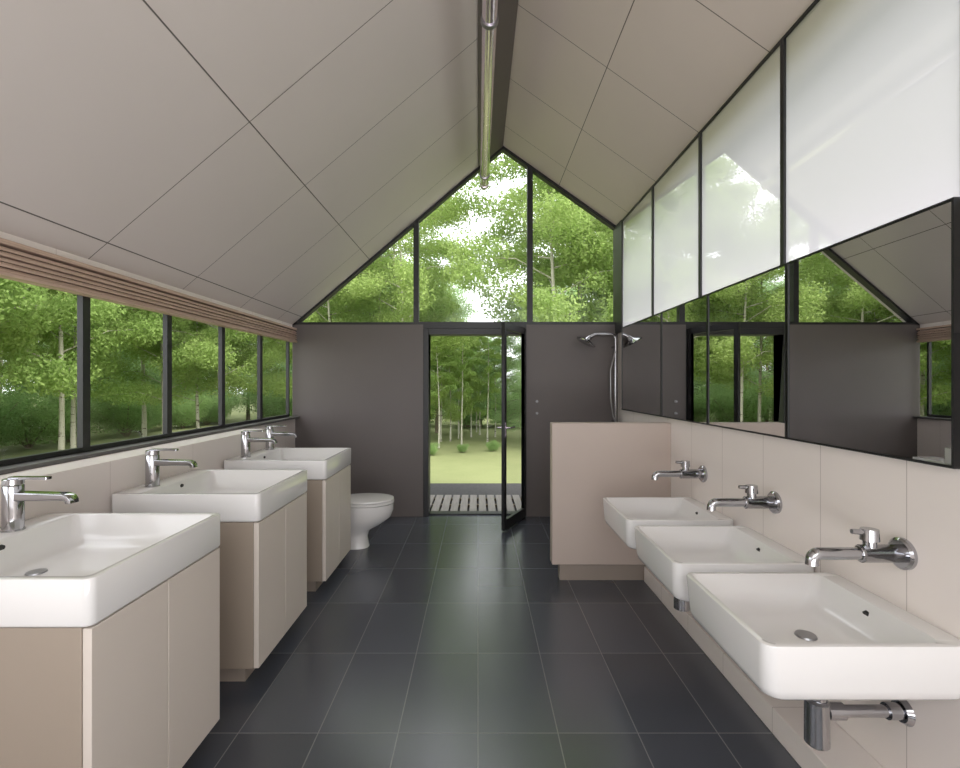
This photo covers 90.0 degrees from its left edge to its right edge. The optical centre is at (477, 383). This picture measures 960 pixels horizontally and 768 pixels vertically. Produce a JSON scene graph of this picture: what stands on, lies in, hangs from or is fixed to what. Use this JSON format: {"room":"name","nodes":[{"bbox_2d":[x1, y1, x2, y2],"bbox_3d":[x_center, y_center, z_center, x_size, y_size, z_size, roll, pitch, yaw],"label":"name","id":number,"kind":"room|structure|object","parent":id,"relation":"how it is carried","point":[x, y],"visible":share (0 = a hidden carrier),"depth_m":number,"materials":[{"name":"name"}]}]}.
{"room":"bathroom","nodes":[
{"label":"bathroom","id":0,"kind":"room"},
{"bbox_2d":[0,429,264,526],"bbox_3d":[-1.985,0.911,1.190,0.430,1.078,5.580,0,0,0],"label":"wall","id":1,"kind":"structure","parent":0,"point":[94,480],"depth_m":2.34,"materials":[{"name":"tile"}]},
{"bbox_2d":[0,416,299,474],"bbox_3d":[-2.035,0.362,1.825,0.170,0.020,6.850,0,0,0],"label":"trim","id":2,"kind":"structure","parent":1,"relation":"on","point":[6,469],"depth_m":2.62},
{"bbox_2d":[0,231,294,447],"bbox_3d":[-2.100,0.350,1.825,0.200,2.200,6.850,0,0,0],"label":"wall","id":3,"kind":"structure","parent":0,"point":[3,235],"depth_m":3.22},
{"bbox_2d":[0,295,86,465],"bbox_3d":[-2.045,-0.075,2.155,0.030,0.850,0.670,0,0,0],"label":"window","id":4,"kind":"structure","parent":3,"relation":"in","point":[81,300],"depth_m":2.47,"materials":[{"name":"black metal"}]},
{"bbox_2d":[87,297,169,450],"bbox_3d":[-2.045,-0.075,2.825,0.030,0.850,0.670,0,0,0],"label":"window","id":5,"kind":"structure","parent":3,"relation":"in","point":[166,318],"depth_m":3.14,"materials":[{"name":"black metal"}]},
{"bbox_2d":[0,238,296,342],"bbox_3d":[-1.996,-0.528,1.865,0.064,0.154,6.730,0,0,0],"label":"roller blind","id":6,"kind":"object","parent":3,"relation":"attached to","point":[19,262],"visible":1,"depth_m":2.62,"materials":[{"name":"wood"}]},
{"bbox_2d":[170,316,223,436],"bbox_3d":[-2.045,-0.075,3.495,0.030,0.850,0.670,0,0,0],"label":"window","id":7,"kind":"structure","parent":3,"relation":"in","point":[220,329],"depth_m":3.81,"materials":[{"name":"black metal"}]},
{"bbox_2d":[224,328,260,427],"bbox_3d":[-2.045,-0.075,4.165,0.030,0.850,0.670,0,0,0],"label":"window","id":8,"kind":"structure","parent":3,"relation":"in","point":[258,419],"depth_m":4.48,"materials":[{"name":"black metal"}]},
{"bbox_2d":[261,336,289,420],"bbox_3d":[-2.045,-0.075,4.835,0.030,0.850,0.670,0,0,0],"label":"window","id":9,"kind":"structure","parent":3,"relation":"in","point":[287,414],"depth_m":5.15,"materials":[{"name":"black metal"}]},
{"bbox_2d":[0,0,477,323],"bbox_3d":[-0.964,-1.633,1.800,2.473,2.255,7.200,0,0,0],"label":"ceiling","id":10,"kind":"structure","parent":0,"point":[250,155],"depth_m":2.53,"materials":[{"name":"paint"}]},
{"bbox_2d":[478,0,517,166],"bbox_3d":[0.137,-2.488,1.820,0.273,0.241,6.840,0,0,0],"label":"trim","id":11,"kind":"structure","parent":10,"relation":"attached to","point":[507,9],"depth_m":3.81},
{"bbox_2d":[480,0,498,189],"bbox_3d":[0.065,-2.211,1.875,0.100,0.421,6.150,0,0,0],"label":"ceiling pipe","id":12,"kind":"object","parent":11,"relation":"hanging from","point":[489,16],"visible":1,"depth_m":3.18,"materials":[{"name":"metal"}]},
{"bbox_2d":[292,325,617,516],"bbox_3d":[-0.215,0.400,5.350,3.630,2.100,0.200,0,0,0],"label":"wall","id":13,"kind":"structure","parent":0,"point":[359,388],"depth_m":5.25,"materials":[{"name":"paint"}]},
{"bbox_2d":[292,220,415,324],"bbox_3d":[-1.355,-1.220,5.290,1.350,1.154,0.080,0,0,0],"label":"window","id":14,"kind":"structure","parent":13,"relation":"in","point":[411,226],"depth_m":5.25,"materials":[{"name":"black metal"}]},
{"bbox_2d":[416,146,529,324],"bbox_3d":[-0.055,-1.629,5.290,1.250,1.958,0.080,0,0,0],"label":"window","id":15,"kind":"structure","parent":13,"relation":"in","point":[503,149],"depth_m":5.25,"materials":[{"name":"black metal"}]},
{"bbox_2d":[423,322,525,530],"bbox_3d":[-0.035,0.418,5.058,1.130,2.063,0.744,0,0,0],"label":"door","id":16,"kind":"structure","parent":13,"relation":"in","point":[506,329],"depth_m":5.21,"materials":[{"name":"black metal"}]},
{"bbox_2d":[423,325,525,327],"bbox_3d":[-0.035,-0.630,5.350,1.130,0.040,0.200,0,0,0],"label":"trim","id":17,"kind":"structure","parent":13,"relation":"attached to","point":[424,326],"depth_m":5.25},
{"bbox_2d":[530,165,615,324],"bbox_3d":[1.050,-1.524,5.290,0.960,1.748,0.080,0,0,0],"label":"window","id":18,"kind":"structure","parent":13,"relation":"in","point":[533,170],"depth_m":5.25,"materials":[{"name":"black metal"}]},
{"bbox_2d":[577,333,616,421],"bbox_3d":[1.286,-0.046,5.133,0.459,0.997,0.231,0,0,0],"label":"shower","id":19,"kind":"object","parent":13,"relation":"attached to","point":[586,340],"visible":0.91,"depth_m":5.12,"materials":[{"name":"silver metal"}]},
{"bbox_2d":[182,515,800,767],"bbox_3d":[-0.250,1.500,1.925,3.900,0.100,7.050,0,0,0],"label":"floor","id":20,"kind":"structure","parent":0,"point":[443,641],"depth_m":2.37,"materials":[{"name":"grey tile"}]},
{"bbox_2d":[0,548,219,767],"bbox_3d":[-1.401,1.056,1.630,0.699,0.787,0.654,0,0,0],"label":"vanity cabinet","id":21,"kind":"object","parent":20,"relation":"on","point":[138,686],"visible":0.66,"depth_m":1.42,"materials":[{"name":"wood"}]},
{"bbox_2d":[0,513,219,626],"bbox_3d":[-1.403,0.594,1.630,0.715,0.134,0.670,0,0,0],"label":"washbasin","id":22,"kind":"object","parent":21,"relation":"in","point":[63,569],"visible":1,"depth_m":1.67,"materials":[{"name":"white ceramic"}]},
{"bbox_2d":[0,476,78,532],"bbox_3d":[-1.581,0.430,1.730,0.256,0.192,0.068,0,0,0],"label":"tap","id":23,"kind":"object","parent":22,"relation":"on","point":[14,495],"visible":1,"depth_m":1.71,"materials":[{"name":"silver metal"}]},
{"bbox_2d":[218,492,306,680],"bbox_3d":[-1.401,1.056,2.625,0.699,0.787,0.654,0,0,0],"label":"vanity cabinet","id":24,"kind":"object","parent":20,"relation":"on","point":[263,563],"visible":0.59,"depth_m":2.34,"materials":[{"name":"wood"}]},
{"bbox_2d":[112,470,306,521],"bbox_3d":[-1.403,0.594,2.625,0.715,0.134,0.670,0,0,0],"label":"washbasin","id":25,"kind":"object","parent":24,"relation":"in","point":[237,495],"visible":0.96,"depth_m":2.42,"materials":[{"name":"white ceramic"}]},
{"bbox_2d":[144,449,197,487],"bbox_3d":[-1.581,0.430,2.470,0.256,0.192,0.068,0,0,0],"label":"tap","id":26,"kind":"object","parent":25,"relation":"on","point":[153,462],"visible":1,"depth_m":2.45,"materials":[{"name":"silver metal"}]},
{"bbox_2d":[307,465,350,590],"bbox_3d":[-1.401,1.056,3.640,0.699,0.787,0.654,0,0,0],"label":"vanity cabinet","id":27,"kind":"object","parent":20,"relation":"on","point":[329,499],"visible":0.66,"depth_m":3.35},
{"bbox_2d":[224,448,350,479],"bbox_3d":[-1.403,0.594,3.640,0.715,0.134,0.670,0,0,0],"label":"washbasin","id":28,"kind":"object","parent":27,"relation":"in","point":[319,463],"visible":0.84,"depth_m":3.42,"materials":[{"name":"white ceramic"}]},
{"bbox_2d":[241,430,276,457],"bbox_3d":[-1.581,0.430,3.460,0.256,0.192,0.068,0,0,0],"label":"tap","id":29,"kind":"object","parent":28,"relation":"on","point":[245,437],"visible":1,"depth_m":3.44,"materials":[{"name":"silver metal"}]},
{"bbox_2d":[265,425,297,449],"bbox_3d":[-1.581,0.430,3.860,0.256,0.192,0.068,0,0,0],"label":"tap","id":30,"kind":"object","parent":28,"relation":"on","point":[270,433],"visible":0.98,"depth_m":3.84,"materials":[{"name":"silver metal"}]},
{"bbox_2d":[350,493,393,549],"bbox_3d":[-1.116,1.065,4.300,0.728,0.770,0.420,0,0,0],"label":"toilet","id":31,"kind":"object","parent":20,"relation":"on","point":[368,510],"visible":0.39,"depth_m":4.18,"materials":[{"name":"white ceramic"}]},
{"bbox_2d":[550,422,670,579],"bbox_3d":[0.983,0.869,3.580,0.875,1.162,0.100,0,0,0],"label":"wall","id":32,"kind":"structure","parent":20,"relation":"on","point":[590,462],"depth_m":3.53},
{"bbox_2d":[615,221,623,421],"bbox_3d":[1.600,-0.135,4.965,0.200,3.170,0.570,0,0,0],"label":"wall","id":33,"kind":"structure","parent":0,"point":[618,226],"depth_m":5.15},
{"bbox_2d":[503,0,813,224],"bbox_3d":[0.987,-2.180,1.800,1.427,1.160,7.200,0,0,0],"label":"ceiling","id":34,"kind":"structure","parent":0,"point":[604,96],"depth_m":3.34,"materials":[{"name":"paint"}]},
{"bbox_2d":[624,410,959,767],"bbox_3d":[1.560,0.450,1.540,0.280,2.000,6.280,0,0,0],"label":"wall","id":35,"kind":"structure","parent":0,"point":[825,492],"depth_m":1.76,"materials":[{"name":"tile"}]},
{"bbox_2d":[621,186,651,331],"bbox_3d":[1.512,-1.130,4.585,0.025,1.160,0.890,0,0,0],"label":"window","id":36,"kind":"structure","parent":35,"relation":"in","point":[636,226],"depth_m":4.55,"materials":[{"name":"white glass"}]},
{"bbox_2d":[622,312,660,416],"bbox_3d":[1.409,-0.150,4.172,0.021,0.800,1.004,0,0,0],"label":"wall mirror","id":37,"kind":"object","parent":35,"relation":"attached to","point":[641,339],"visible":0.9,"depth_m":4.09,"materials":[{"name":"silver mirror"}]},
{"bbox_2d":[603,497,733,548],"bbox_3d":[1.120,0.838,2.913,0.600,0.175,0.545,0,0,0],"label":"washbasin","id":38,"kind":"object","parent":35,"relation":"attached to","point":[621,514],"visible":0.75,"depth_m":3.00,"materials":[{"name":"white ceramic"}]},
{"bbox_2d":[652,133,698,314],"bbox_3d":[1.512,-1.130,3.697,0.025,1.160,0.885,0,0,0],"label":"window","id":39,"kind":"structure","parent":35,"relation":"in","point":[675,194],"depth_m":3.66,"materials":[{"name":"white glass"}]},
{"bbox_2d":[651,460,706,481],"bbox_3d":[1.256,0.550,3.020,0.327,0.134,0.104,0,0,0],"label":"tap","id":40,"kind":"object","parent":35,"relation":"attached to","point":[685,472],"visible":1,"depth_m":3.00,"materials":[{"name":"silver metal"}]},
{"bbox_2d":[661,294,706,424],"bbox_3d":[1.409,-0.150,3.297,0.021,0.800,0.734,0,0,0],"label":"wall mirror","id":41,"kind":"object","parent":35,"relation":"attached to","point":[683,326],"visible":0.89,"depth_m":3.24,"materials":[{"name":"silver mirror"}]},
{"bbox_2d":[635,526,813,601],"bbox_3d":[1.120,0.838,2.272,0.600,0.175,0.545,0,0,0],"label":"washbasin","id":42,"kind":"object","parent":35,"relation":"attached to","point":[670,553],"visible":0.8,"depth_m":2.34,"materials":[{"name":"white ceramic"}]},
{"bbox_2d":[674,597,689,611],"bbox_3d":[1.173,0.994,2.270,0.491,0.136,0.088,0,0,0],"label":"trap","id":43,"kind":"object","parent":42,"relation":"attached to","point":[683,606],"visible":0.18,"depth_m":2.24,"materials":[{"name":"silver metal"}]},
{"bbox_2d":[699,38,781,296],"bbox_3d":[1.512,-1.130,2.812,0.025,1.160,0.885,0,0,0],"label":"window","id":44,"kind":"structure","parent":35,"relation":"in","point":[740,146],"depth_m":2.72,"materials":[{"name":"white glass"}]},
{"bbox_2d":[706,484,781,513],"bbox_3d":[1.256,0.550,2.290,0.327,0.134,0.104,0,0,0],"label":"tap","id":45,"kind":"object","parent":35,"relation":"attached to","point":[772,501],"visible":1,"depth_m":2.27,"materials":[{"name":"silver metal"}]},
{"bbox_2d":[707,263,786,438],"bbox_3d":[1.409,-0.150,2.552,0.021,0.800,0.744,0,0,0],"label":"wall mirror","id":46,"kind":"object","parent":35,"relation":"attached to","point":[747,318],"visible":0.89,"depth_m":2.48,"materials":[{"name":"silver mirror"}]},
{"bbox_2d":[644,566,883,767],"bbox_3d":[1.320,1.395,0.965,0.200,0.110,5.130,0,0,0],"label":"trim","id":47,"kind":"structure","parent":35,"relation":"attached to","point":[784,719],"depth_m":1.99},
{"bbox_2d":[687,572,959,699],"bbox_3d":[1.120,0.838,1.643,0.600,0.175,0.545,0,0,0],"label":"washbasin","id":48,"kind":"object","parent":35,"relation":"attached to","point":[794,635],"visible":1,"depth_m":1.52,"materials":[{"name":"white ceramic"}]},
{"bbox_2d":[804,700,915,750],"bbox_3d":[1.256,1.063,1.600,0.326,0.274,0.088,0,0,0],"label":"trap","id":49,"kind":"object","parent":48,"relation":"attached to","point":[818,714],"visible":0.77,"depth_m":1.58,"materials":[{"name":"silver metal"}]},
{"bbox_2d":[804,700,830,750],"bbox_3d":[1.130,1.123,1.600,0.074,0.153,0.074,0,0,0],"label":"pipe","id":50,"kind":"object","parent":49,"relation":"on","point":[817,713],"depth_m":1.57,"materials":[{"name":"silver metal"}]},
{"bbox_2d":[804,527,917,569],"bbox_3d":[1.256,0.550,1.600,0.327,0.134,0.104,0,0,0],"label":"tap","id":51,"kind":"object","parent":35,"relation":"attached to","point":[899,551],"visible":1,"depth_m":1.58,"materials":[{"name":"silver metal"}]},
{"bbox_2d":[782,0,959,263],"bbox_3d":[1.512,-1.130,1.925,0.025,1.160,0.890,0,0,0],"label":"window","id":52,"kind":"structure","parent":35,"relation":"in","point":[871,88],"depth_m":1.87,"materials":[{"name":"white glass"}]},
{"bbox_2d":[787,197,959,468],"bbox_3d":[1.409,-0.150,1.792,0.021,0.800,0.764,0,0,0],"label":"wall mirror","id":53,"kind":"object","parent":35,"relation":"attached to","point":[873,315],"visible":1,"depth_m":1.66,"materials":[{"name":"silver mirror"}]},
{"label":"outside","id":54,"kind":"structure","parent":0,"visible":0},
{"bbox_2d":[0,395,520,482],"bbox_3d":[0.000,1.650,25.000,120.000,0.200,90.000,0,0,0],"label":"lawn","id":55,"kind":"structure","parent":54,"point":[478,464],"depth_m":11.36,"materials":[{"name":"green plant"}]},
{"bbox_2d":[0,385,47,448],"bbox_3d":[-10.911,0.788,10.265,2.408,1.543,2.204,0,0,20],"label":"shrub","id":56,"kind":"object","parent":55,"relation":"on","point":[5,424],"visible":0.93,"depth_m":10.51,"materials":[{"name":"green plant"}]},
{"bbox_2d":[0,278,47,391],"bbox_3d":[-7.754,-1.841,5.516,3.816,6.781,3.504,0,0,-5],"label":"tree","id":57,"kind":"object","parent":55,"relation":"on","point":[12,296],"visible":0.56,"depth_m":6.65,"materials":[{"name":"green plant"}]},
{"bbox_2d":[0,278,57,441],"bbox_3d":[-11.874,-0.802,11.930,2.636,4.702,2.870,0,0,40],"label":"tree","id":58,"kind":"object","parent":55,"relation":"on","point":[41,347],"visible":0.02,"depth_m":11.97,"materials":[{"name":"green plant"}]},
{"bbox_2d":[0,390,76,447],"bbox_3d":[-10.899,0.835,11.476,2.374,1.447,2.172,0,0,-35],"label":"shrub","id":59,"kind":"object","parent":55,"relation":"on","point":[42,425],"visible":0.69,"depth_m":11.39,"materials":[{"name":"green plant"}]},
{"bbox_2d":[0,280,102,378],"bbox_3d":[-8.377,-1.595,7.623,3.526,6.287,3.839,0,0,22],"label":"tree","id":60,"kind":"object","parent":55,"relation":"on","point":[5,331],"visible":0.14,"depth_m":7.78,"materials":[{"name":"green plant"}]},
{"bbox_2d":[0,278,127,347],"bbox_3d":[-7.372,-2.118,7.076,3.975,7.335,3.833,0,0,43],"label":"tree","id":61,"kind":"object","parent":55,"relation":"on","point":[69,311],"visible":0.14,"depth_m":7.39,"materials":[{"name":"green plant"}]},
{"bbox_2d":[36,403,107,441],"bbox_3d":[-11.082,1.013,12.873,1.670,1.087,1.528,0,0,18],"label":"shrub","id":62,"kind":"object","parent":55,"relation":"on","point":[67,438],"visible":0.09,"depth_m":13.01,"materials":[{"name":"green plant"}]},
{"bbox_2d":[0,293,154,438],"bbox_3d":[-11.388,-2.210,13.579,4.660,7.520,4.528,0,0,-36],"label":"tree","id":63,"kind":"object","parent":55,"relation":"on","point":[123,355],"visible":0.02,"depth_m":13.10,"materials":[{"name":"green plant"}]},
{"bbox_2d":[2,287,155,447],"bbox_3d":[-8.286,-2.034,9.829,3.662,7.166,3.532,0,0,-21],"label":"tree","id":64,"kind":"object","parent":55,"relation":"on","point":[73,443],"visible":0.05,"depth_m":9.77,"materials":[{"name":"green plant"}]},
{"bbox_2d":[0,280,174,449],"bbox_3d":[-7.564,-2.042,8.690,3.669,7.182,3.995,0,0,34],"label":"tree","id":65,"kind":"object","parent":55,"relation":"on","point":[61,372],"visible":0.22,"depth_m":8.55,"materials":[{"name":"green plant"}]},
{"bbox_2d":[65,382,172,436],"bbox_3d":[-10.485,0.725,14.316,2.405,1.670,2.628,0,0,-2],"label":"shrub","id":66,"kind":"object","parent":55,"relation":"on","point":[118,418],"visible":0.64,"depth_m":13.83,"materials":[{"name":"green plant"}]},
{"bbox_2d":[69,315,172,401],"bbox_3d":[-12.315,-0.994,16.889,3.005,5.085,2.760,0,0,13],"label":"tree","id":67,"kind":"object","parent":55,"relation":"on","point":[146,366],"visible":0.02,"depth_m":16.62,"materials":[{"name":"green plant"}]},
{"bbox_2d":[46,290,207,436],"bbox_3d":[-8.543,-2.457,12.299,4.278,8.012,4.125,0,0,9],"label":"tree","id":68,"kind":"object","parent":55,"relation":"on","point":[144,413],"visible":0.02,"depth_m":12.22,"materials":[{"name":"green plant"}]},
{"bbox_2d":[105,383,183,431],"bbox_3d":[-10.962,0.758,15.590,2.323,1.604,2.538,0,0,-15],"label":"shrub","id":69,"kind":"object","parent":55,"relation":"on","point":[159,414],"visible":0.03,"depth_m":15.44,"materials":[{"name":"green plant"}]},
{"bbox_2d":[57,302,245,433],"bbox_3d":[-7.068,-1.425,10.971,3.568,5.949,3.277,0,0,6],"label":"tree","id":70,"kind":"object","parent":55,"relation":"on","point":[98,393],"visible":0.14,"depth_m":10.51,"materials":[{"name":"green plant"}]},
{"bbox_2d":[138,342,209,395],"bbox_3d":[-11.984,-1.801,18.433,4.210,6.702,4.090,0,0,7],"label":"tree","id":71,"kind":"object","parent":55,"relation":"on","point":[156,376],"visible":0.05,"depth_m":17.20,"materials":[{"name":"green plant"}]},
{"bbox_2d":[160,392,215,427],"bbox_3d":[-10.441,0.895,16.796,2.123,1.326,1.943,0,0,33],"label":"shrub","id":72,"kind":"object","parent":55,"relation":"on","point":[182,414],"visible":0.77,"depth_m":16.58,"materials":[{"name":"green plant"}]},
{"bbox_2d":[122,314,273,428],"bbox_3d":[-6.638,-1.286,11.624,3.284,5.670,3.576,0,0,-38],"label":"tree","id":73,"kind":"object","parent":55,"relation":"on","point":[229,382],"visible":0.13,"depth_m":11.32,"materials":[{"name":"green plant"}]},
{"bbox_2d":[122,306,285,378],"bbox_3d":[-5.906,-1.585,11.012,3.617,6.267,3.488,0,0,-2],"label":"tree","id":74,"kind":"object","parent":55,"relation":"on","point":[209,356],"visible":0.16,"depth_m":10.47,"materials":[{"name":"green plant"}]},
{"bbox_2d":[182,389,239,424],"bbox_3d":[-10.164,0.862,18.207,2.220,1.392,2.032,0,0,-25],"label":"shrub","id":75,"kind":"object","parent":55,"relation":"on","point":[212,413],"visible":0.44,"depth_m":18.00,"materials":[{"name":"green plant"}]},
{"bbox_2d":[213,343,290,420],"bbox_3d":[-9.723,-1.771,20.273,4.261,6.642,4.140,0,0,14],"label":"tree","id":76,"kind":"object","parent":55,"relation":"on","point":[247,409],"visible":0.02,"depth_m":19.99,"materials":[{"name":"green plant"}]},
{"bbox_2d":[215,339,291,417],"bbox_3d":[-8.277,-1.348,18.486,3.872,5.795,3.762,0,0,21],"label":"tree","id":77,"kind":"object","parent":55,"relation":"on","point":[281,364],"visible":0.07,"depth_m":17.66,"materials":[{"name":"green plant"}]},
{"bbox_2d":[237,377,291,417],"bbox_3d":[-7.580,0.594,18.379,2.839,1.936,3.102,0,0,-11],"label":"shrub","id":78,"kind":"object","parent":55,"relation":"on","point":[267,413],"visible":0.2,"depth_m":17.75,"materials":[{"name":"green plant"}]},
{"bbox_2d":[263,372,291,415],"bbox_3d":[-6.118,0.555,17.067,2.937,2.015,2.688,0,0,8],"label":"shrub","id":79,"kind":"object","parent":55,"relation":"on","point":[282,403],"visible":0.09,"depth_m":16.50,"materials":[{"name":"green plant"}]},
{"bbox_2d":[225,282,363,397],"bbox_3d":[-4.707,-1.677,12.929,4.010,6.453,3.682,0,0,-12],"label":"tree","id":80,"kind":"object","parent":55,"relation":"on","point":[280,383],"visible":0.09,"depth_m":11.63,"materials":[{"name":"green plant"}]},
{"bbox_2d":[252,257,407,359],"bbox_3d":[-3.510,-1.800,11.511,3.915,6.699,3.775,0,0,-20],"label":"tree","id":81,"kind":"object","parent":55,"relation":"on","point":[355,291],"visible":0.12,"depth_m":11.40,"materials":[{"name":"green plant"}]},
{"bbox_2d":[312,219,462,362],"bbox_3d":[-2.666,-2.155,12.857,4.582,7.408,4.208,0,0,-23],"label":"tree","id":82,"kind":"object","parent":55,"relation":"on","point":[447,310],"visible":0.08,"depth_m":12.56,"materials":[{"name":"green plant"}]},
{"bbox_2d":[336,207,468,321],"bbox_3d":[-2.583,-2.925,15.007,4.719,8.948,4.893,0,0,0],"label":"tree","id":83,"kind":"object","parent":55,"relation":"on","point":[388,251],"visible":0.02,"depth_m":14.87,"materials":[{"name":"green plant"}]},
{"bbox_2d":[326,194,491,359],"bbox_3d":[-1.865,-2.322,11.804,3.980,7.743,4.127,0,0,39],"label":"tree","id":84,"kind":"object","parent":55,"relation":"on","point":[404,297],"visible":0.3,"depth_m":11.19,"materials":[{"name":"green plant"}]},
{"bbox_2d":[430,442,439,454],"bbox_3d":[-1.008,1.407,10.435,0.422,0.286,0.461,0,0,-37],"label":"shrub","id":85,"kind":"object","parent":55,"relation":"on","point":[433,445],"visible":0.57,"depth_m":10.38,"materials":[{"name":"green plant"}]},
{"bbox_2d":[395,261,482,350],"bbox_3d":[-2.291,-2.395,24.857,5.225,7.890,5.076,0,0,23],"label":"tree","id":86,"kind":"object","parent":55,"relation":"on","point":[456,289],"visible":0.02,"depth_m":24.42,"materials":[{"name":"green plant"}]},
{"bbox_2d":[430,336,457,447],"bbox_3d":[-0.993,0.035,11.596,0.929,3.028,0.809,0,0,-24],"label":"tree","id":87,"kind":"object","parent":55,"relation":"on","point":[434,379],"visible":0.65,"depth_m":11.57,"materials":[{"name":"green plant"}]},
{"bbox_2d":[431,338,468,440],"bbox_3d":[-0.775,0.001,12.969,0.978,3.096,0.906,0,0,-6],"label":"tree","id":88,"kind":"object","parent":55,"relation":"on","point":[444,358],"visible":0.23,"depth_m":12.91,"materials":[{"name":"green plant"}]},
{"bbox_2d":[430,346,471,441],"bbox_3d":[-1.043,0.097,12.871,1.473,2.904,1.604,0,0,-44],"label":"tree","id":89,"kind":"object","parent":55,"relation":"on","point":[433,401],"visible":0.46,"depth_m":12.73,"materials":[{"name":"green plant"}]},
{"bbox_2d":[429,283,477,432],"bbox_3d":[-1.288,-0.870,15.220,2.878,4.839,2.962,0,0,-38],"label":"tree","id":90,"kind":"object","parent":55,"relation":"on","point":[464,301],"visible":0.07,"depth_m":15.16,"materials":[{"name":"green plant"}]},
{"bbox_2d":[430,355,484,438],"bbox_3d":[-0.535,0.308,13.553,1.527,2.480,1.403,0,0,-27],"label":"tree","id":91,"kind":"object","parent":55,"relation":"on","point":[467,404],"visible":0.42,"depth_m":13.51,"materials":[{"name":"green plant"}]},
{"bbox_2d":[446,321,477,444],"bbox_3d":[-0.398,-0.034,12.177,0.840,3.165,0.924,0,0,13],"label":"tree","id":92,"kind":"object","parent":55,"relation":"on","point":[462,367],"visible":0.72,"depth_m":12.16,"materials":[{"name":"green plant"}]},
{"bbox_2d":[447,389,493,426],"bbox_3d":[-0.282,0.777,17.118,2.194,1.565,2.398,0,0,-8],"label":"shrub","id":93,"kind":"object","parent":55,"relation":"on","point":[466,420],"visible":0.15,"depth_m":16.89,"materials":[{"name":"green plant"}]},
{"bbox_2d":[457,336,485,436],"bbox_3d":[-0.170,-0.095,13.963,1.027,3.288,0.894,0,0,31],"label":"tree","id":94,"kind":"object","parent":55,"relation":"on","point":[472,347],"visible":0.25,"depth_m":13.98,"materials":[{"name":"green plant"}]},
{"bbox_2d":[430,483,520,510],"bbox_3d":[0.000,1.530,6.380,12.000,0.040,1.840,0,0,0],"label":"gravel path","id":95,"kind":"structure","parent":55,"relation":"on","point":[436,489],"depth_m":6.87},
{"bbox_2d":[430,495,520,510],"bbox_3d":[0.000,1.482,5.900,2.400,0.055,0.800,0,0,0],"label":"deck","id":96,"kind":"object","parent":95,"relation":"on","point":[447,499],"visible":0.33,"depth_m":5.89,"materials":[{"name":"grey wood"}]},
{"bbox_2d":[452,351,500,431],"bbox_3d":[-0.073,0.233,15.354,1.604,2.630,1.473,0,0,17],"label":"tree","id":97,"kind":"object","parent":55,"relation":"on","point":[473,367],"visible":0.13,"depth_m":15.34,"materials":[{"name":"green plant"}]},
{"bbox_2d":[453,336,500,426],"bbox_3d":[0.099,-0.295,17.520,2.488,3.688,2.418,0,0,16],"label":"tree","id":98,"kind":"object","parent":55,"relation":"on","point":[489,339],"visible":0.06,"depth_m":17.20,"materials":[{"name":"green plant"}]},
{"bbox_2d":[468,336,493,434],"bbox_3d":[0.080,-0.061,14.571,0.950,3.218,1.026,0,0,0],"label":"tree","id":99,"kind":"object","parent":55,"relation":"on","point":[476,348],"visible":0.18,"depth_m":14.58,"materials":[{"name":"green plant"}]},
{"bbox_2d":[471,336,500,441],"bbox_3d":[0.237,-0.031,12.756,0.852,3.158,0.978,0,0,-3],"label":"tree","id":100,"kind":"object","parent":55,"relation":"on","point":[488,368],"visible":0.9,"depth_m":12.75,"materials":[{"name":"green plant"}]},
{"bbox_2d":[485,440,499,450],"bbox_3d":[0.336,1.417,11.024,0.392,0.265,0.359,0,0,-42],"label":"shrub","id":101,"kind":"object","parent":55,"relation":"on","point":[493,446],"visible":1,"depth_m":11.01,"materials":[{"name":"green plant"}]},
{"bbox_2d":[469,336,520,430],"bbox_3d":[0.763,-0.034,13.788,2.133,3.167,2.072,0,0,-28],"label":"tree","id":102,"kind":"object","parent":55,"relation":"on","point":[496,416],"visible":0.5,"depth_m":13.58,"materials":[{"name":"green plant"}]},
{"bbox_2d":[478,336,511,436],"bbox_3d":[0.452,-0.146,13.993,1.027,3.390,0.894,0,0,-28],"label":"tree","id":103,"kind":"object","parent":55,"relation":"on","point":[499,337],"visible":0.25,"depth_m":13.98,"materials":[{"name":"green plant"}]},
{"bbox_2d":[478,382,520,423],"bbox_3d":[0.888,0.732,17.424,2.291,1.657,2.503,0,0,-17],"label":"tree","id":104,"kind":"object","parent":55,"relation":"on","point":[515,396],"visible":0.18,"depth_m":16.90,"materials":[{"name":"green plant"}]},
{"bbox_2d":[442,153,612,337],"bbox_3d":[1.753,-2.753,10.618,4.936,8.605,4.760,0,0,33],"label":"tree","id":105,"kind":"object","parent":55,"relation":"on","point":[549,279],"visible":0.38,"depth_m":9.96,"materials":[{"name":"green plant"}]},
{"bbox_2d":[475,154,612,320],"bbox_3d":[2.587,-3.491,12.214,5.319,10.080,5.129,0,0,-21],"label":"tree","id":106,"kind":"object","parent":55,"relation":"on","point":[501,231],"visible":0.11,"depth_m":11.81,"materials":[{"name":"green plant"}]},
{"bbox_2d":[512,276,589,369],"bbox_3d":[3.335,-1.903,20.773,4.366,6.905,4.242,0,0,22],"label":"tree","id":107,"kind":"object","parent":55,"relation":"on","point":[526,276],"visible":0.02,"depth_m":20.54,"materials":[{"name":"green plant"}]},
{"bbox_2d":[520,189,612,321],"bbox_3d":[2.966,-2.470,14.063,4.208,8.038,4.582,0,0,16],"label":"tree","id":108,"kind":"object","parent":55,"relation":"on","point":[536,189],"visible":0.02,"depth_m":12.99,"materials":[{"name":"green plant"}]},
{"bbox_2d":[540,211,612,321],"bbox_3d":[3.486,-2.894,11.190,4.514,8.888,4.680,0,0,-12],"label":"tree","id":109,"kind":"object","parent":55,"relation":"on","point":[605,253],"visible":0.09,"depth_m":10.15,"materials":[{"name":"green plant"}]},
{"bbox_2d":[589,267,612,321],"bbox_3d":[4.611,-1.795,10.265,4.200,6.689,3.857,0,0,-14],"label":"tree","id":110,"kind":"object","parent":55,"relation":"on","point":[609,283],"visible":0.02,"depth_m":11.15,"materials":[{"name":"green plant"}]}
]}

